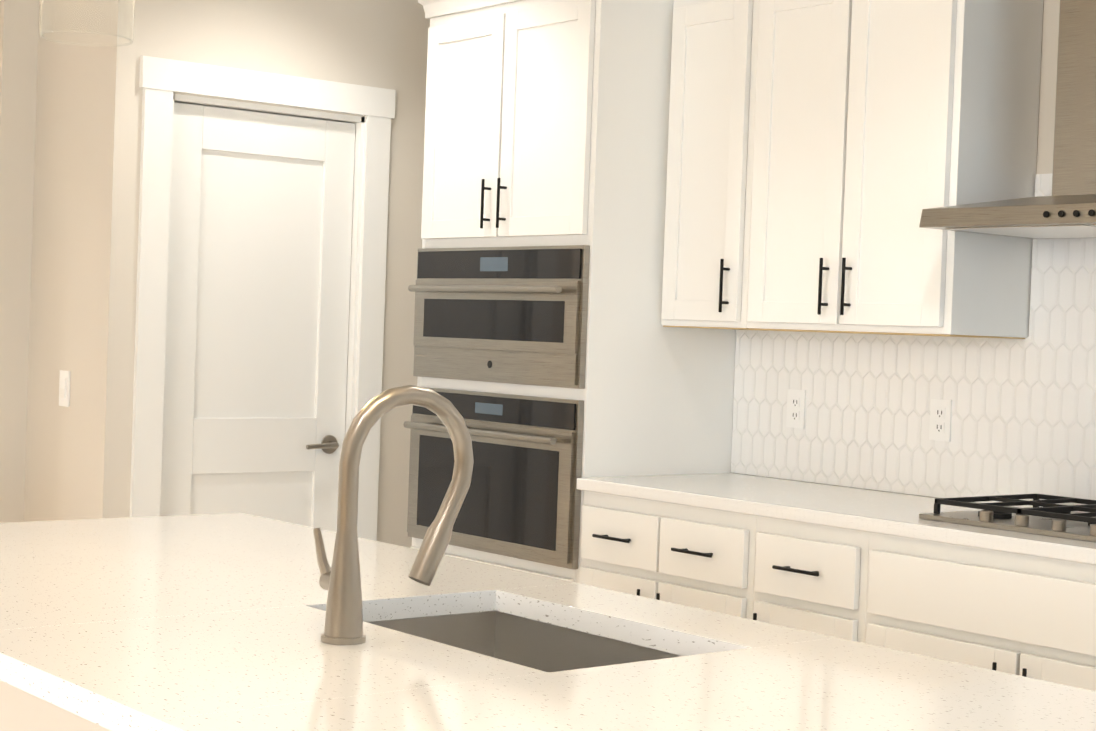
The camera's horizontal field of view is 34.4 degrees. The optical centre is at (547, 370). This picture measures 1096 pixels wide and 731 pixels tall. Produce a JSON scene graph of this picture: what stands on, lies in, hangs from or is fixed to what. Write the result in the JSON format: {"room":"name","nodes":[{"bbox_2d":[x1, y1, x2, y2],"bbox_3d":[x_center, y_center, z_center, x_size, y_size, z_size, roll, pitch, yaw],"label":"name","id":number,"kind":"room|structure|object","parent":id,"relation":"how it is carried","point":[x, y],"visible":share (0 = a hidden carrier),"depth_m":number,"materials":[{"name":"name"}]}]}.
{"room":"kitchen","nodes":[
{"label":"kitchen","id":0,"kind":"room"},
{"bbox_2d":[0,0,163,522],"bbox_3d":[-1.961,-0.243,6.285,0.120,2.740,2.100,1,2,-39],"label":"wall","id":1,"kind":"structure","parent":0,"point":[70,134],"depth_m":5.66,"materials":[{"name":"beige paint"}]},
{"bbox_2d":[59,370,69,406],"bbox_3d":[-1.550,0.057,5.668,0.010,0.114,0.070,1,2,-39],"label":"light switch","id":2,"kind":"object","parent":1,"relation":"attached to","point":[64,389],"visible":1,"depth_m":5.66,"materials":[{"name":"white plastic"}]},
{"bbox_2d":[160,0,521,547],"bbox_3d":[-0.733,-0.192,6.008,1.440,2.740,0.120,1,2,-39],"label":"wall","id":3,"kind":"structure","parent":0,"point":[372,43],"depth_m":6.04,"materials":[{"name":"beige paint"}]},
{"bbox_2d":[161,102,354,531],"bbox_3d":[-0.948,0.163,5.797,0.688,2.010,0.096,1,2,-39],"label":"pantry door","id":4,"kind":"structure","parent":3,"relation":"in","point":[258,307],"depth_m":5.80,"materials":[{"name":"white wood"}]},
{"bbox_2d":[130,56,395,540],"bbox_3d":[-0.966,0.103,5.821,0.934,2.142,0.142,1,2,-39],"label":"door frame","id":5,"kind":"structure","parent":3,"relation":"attached to","point":[161,80],"depth_m":5.67,"materials":[{"name":"white wood"}]},
{"bbox_2d":[738,0,1059,507],"bbox_3d":[2.646,0.001,3.075,0.120,2.740,12.900,1,2,-39],"label":"wall","id":6,"kind":"structure","parent":0,"point":[1048,82],"depth_m":4.64,"materials":[{"name":"beige paint"}]},
{"bbox_2d":[661,0,1042,338],"bbox_3d":[0.811,-0.626,4.948,0.383,1.039,1.108,1,2,-39],"label":"upper cabinet","id":7,"kind":"object","parent":6,"relation":"attached to","point":[821,154],"visible":1,"depth_m":4.71,"materials":[{"name":"white wood"}]},
{"bbox_2d":[731,173,1095,512],"bbox_3d":[1.891,-0.037,3.902,0.012,0.879,4.138,1,2,-39],"label":"tile backsplash","id":8,"kind":"structure","parent":6,"relation":"attached to","point":[1023,420],"depth_m":4.88,"materials":[{"name":"white tile"}]},
{"bbox_2d":[786,389,805,428],"bbox_3d":[0.742,0.114,5.299,0.008,0.114,0.070,1,2,-39],"label":"outlet","id":9,"kind":"object","parent":8,"relation":"attached to","point":[796,399],"depth_m":5.30,"materials":[{"name":"white plastic"}]},
{"bbox_2d":[929,399,951,441],"bbox_3d":[1.082,0.136,4.880,0.008,0.114,0.070,1,2,-39],"label":"outlet","id":10,"kind":"object","parent":8,"relation":"attached to","point":[940,419],"depth_m":4.88,"materials":[{"name":"white plastic"}]},
{"bbox_2d":[919,0,1095,238],"bbox_3d":[1.401,-0.883,4.144,0.484,1.111,0.900,1,2,-39],"label":"range hood","id":11,"kind":"object","parent":6,"relation":"attached to","point":[1067,209],"visible":1,"depth_m":4.26,"materials":[{"name":"metal"}]},
{"bbox_3d":[-1.993,1.255,2.990,11.600,0.100,18.900,1,2,-39],"label":"floor","id":12,"kind":"structure","parent":0,"visible":0},
{"bbox_2d":[0,597,783,730],"bbox_3d":[-0.248,0.837,2.510,1.036,0.885,2.654,1,2,-39],"label":"kitchen island","id":13,"kind":"object","parent":12,"relation":"on","point":[666,632],"depth_m":2.71,"materials":[{"name":"white stone"}]},
{"bbox_2d":[0,513,1095,730],"bbox_3d":[-0.237,0.377,2.498,1.064,0.034,2.700,1,2,-39],"label":"island countertop","id":14,"kind":"structure","parent":13,"relation":"on","point":[199,622],"depth_m":2.24,"materials":[{"name":"white stone"}]},
{"bbox_2d":[313,385,473,644],"bbox_3d":[-0.211,0.190,2.429,0.234,0.344,0.095,1,2,-39],"label":"gooseneck faucet","id":15,"kind":"object","parent":14,"relation":"on","point":[340,580],"visible":1,"depth_m":2.37,"materials":[{"name":"grey metal"}]},
{"bbox_2d":[367,611,680,672],"bbox_3d":[-0.047,0.511,2.543,0.384,0.219,0.604,1,2,-39],"label":"undermount sink","id":16,"kind":"object","parent":14,"relation":"in","point":[537,645],"visible":0.21,"depth_m":2.80,"materials":[{"name":"silver metal"}]},
{"bbox_2d":[410,0,735,582],"bbox_3d":[-0.027,0.008,5.745,0.663,2.405,1.187,1,2,-39],"label":"tall cabinet","id":17,"kind":"object","parent":12,"relation":"on","point":[546,122],"visible":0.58,"depth_m":5.29,"materials":[{"name":"white wood"}]},
{"bbox_2d":[403,387,583,568],"bbox_3d":[-0.026,0.317,5.589,0.536,0.491,0.844,1,2,-39],"label":"wall oven","id":18,"kind":"object","parent":17,"relation":"in","point":[522,499],"visible":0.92,"depth_m":5.36,"materials":[{"name":"metal"}]},
{"bbox_2d":[408,245,589,388],"bbox_3d":[-0.009,-0.170,5.578,0.536,0.416,0.844,1,2,-39],"label":"built-in microwave","id":19,"kind":"object","parent":17,"relation":"in","point":[515,315],"visible":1,"depth_m":5.39,"materials":[{"name":"metal"}]},
{"bbox_2d":[580,491,1095,690],"bbox_3d":[1.587,0.875,3.737,0.663,0.885,4.088,1,2,-39],"label":"base cabinet","id":20,"kind":"object","parent":12,"relation":"on","point":[1030,616],"depth_m":4.32,"materials":[{"name":"white wood"}]},
{"bbox_2d":[576,473,1095,564],"bbox_3d":[1.620,0.415,3.726,0.637,0.034,4.108,1,2,-39],"label":"countertop","id":21,"kind":"structure","parent":20,"relation":"on","point":[880,512],"depth_m":4.59,"materials":[{"name":"white stone"}]},
{"bbox_2d":[919,494,1095,541],"bbox_3d":[1.321,0.353,4.146,0.470,0.048,0.760,1,2,-39],"label":"gas cooktop","id":22,"kind":"object","parent":21,"relation":"in","point":[1049,517],"visible":1,"depth_m":4.20,"materials":[{"name":"metal"}]},
{"bbox_3d":[-1.890,-1.583,2.923,11.600,0.100,18.900,1,2,-39],"label":"ceiling","id":23,"kind":"structure","parent":0,"visible":0},
{"bbox_2d":[39,0,134,46],"bbox_3d":[-0.751,-1.020,2.935,0.168,0.939,0.168,1,2,-39],"label":"pendant light","id":24,"kind":"object","parent":23,"relation":"hanging from","point":[43,32],"visible":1,"depth_m":2.96,"materials":[{"name":"clear glass"}]}
]}

